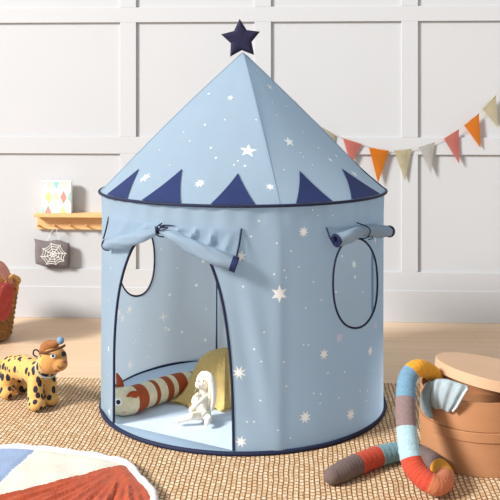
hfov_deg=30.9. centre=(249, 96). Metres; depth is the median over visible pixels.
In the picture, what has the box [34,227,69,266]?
bag
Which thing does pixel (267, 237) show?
tent
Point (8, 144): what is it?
trim
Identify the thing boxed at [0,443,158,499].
play mat
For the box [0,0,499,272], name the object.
wall
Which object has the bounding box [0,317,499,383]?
floor
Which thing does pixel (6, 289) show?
cloth
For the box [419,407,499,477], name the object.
round box
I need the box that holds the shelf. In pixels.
[34,212,101,229]
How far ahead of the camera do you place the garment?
2.73 m
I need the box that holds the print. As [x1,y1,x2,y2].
[41,181,71,212]
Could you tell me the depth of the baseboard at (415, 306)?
4.60 m
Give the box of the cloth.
[0,282,13,320]
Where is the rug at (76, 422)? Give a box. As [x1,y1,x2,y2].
[0,377,499,499]
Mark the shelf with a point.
(74, 220)
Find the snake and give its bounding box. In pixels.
[323,359,454,495]
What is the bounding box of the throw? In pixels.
[0,261,12,283]
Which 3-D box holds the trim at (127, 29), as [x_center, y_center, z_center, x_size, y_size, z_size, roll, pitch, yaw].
[-0.630,-0.338,4.683,0.083,2.457,0.013,0,0,3]
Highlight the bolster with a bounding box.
[115,371,192,415]
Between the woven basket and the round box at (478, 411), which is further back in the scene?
the woven basket
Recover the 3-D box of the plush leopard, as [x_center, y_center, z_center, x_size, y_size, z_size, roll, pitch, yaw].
[-0.815,0.996,3.352,0.440,0.275,0.137,0,0,43]
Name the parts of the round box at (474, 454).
lid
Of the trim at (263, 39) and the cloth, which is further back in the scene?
the trim at (263, 39)
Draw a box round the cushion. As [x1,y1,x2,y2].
[171,347,230,410]
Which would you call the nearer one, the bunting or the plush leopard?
the plush leopard
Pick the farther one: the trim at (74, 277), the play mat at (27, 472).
the trim at (74, 277)
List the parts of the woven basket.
handle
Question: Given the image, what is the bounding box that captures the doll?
[173,371,216,425]
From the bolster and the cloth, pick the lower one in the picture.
the bolster
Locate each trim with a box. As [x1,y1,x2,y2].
[0,5,499,22]
[0,136,499,154]
[8,268,499,290]
[120,0,135,268]
[255,0,270,77]
[401,0,417,271]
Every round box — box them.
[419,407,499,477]
[420,374,499,432]
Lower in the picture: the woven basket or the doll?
the doll
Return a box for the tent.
[98,19,394,455]
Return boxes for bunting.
[320,90,499,181]
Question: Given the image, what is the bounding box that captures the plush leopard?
[0,337,67,411]
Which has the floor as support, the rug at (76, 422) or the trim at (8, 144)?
the rug at (76, 422)
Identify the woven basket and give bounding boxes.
[0,274,20,340]
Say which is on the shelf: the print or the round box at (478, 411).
the print
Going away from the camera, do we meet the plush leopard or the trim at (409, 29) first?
the plush leopard
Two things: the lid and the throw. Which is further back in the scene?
the throw
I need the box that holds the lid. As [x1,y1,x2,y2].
[434,352,499,392]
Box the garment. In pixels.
[420,379,467,418]
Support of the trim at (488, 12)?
attached to the wall
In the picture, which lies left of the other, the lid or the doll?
the doll
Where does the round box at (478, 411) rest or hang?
on the round box at (474, 454)
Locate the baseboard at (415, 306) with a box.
[14,286,499,323]
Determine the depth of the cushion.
3.31 m

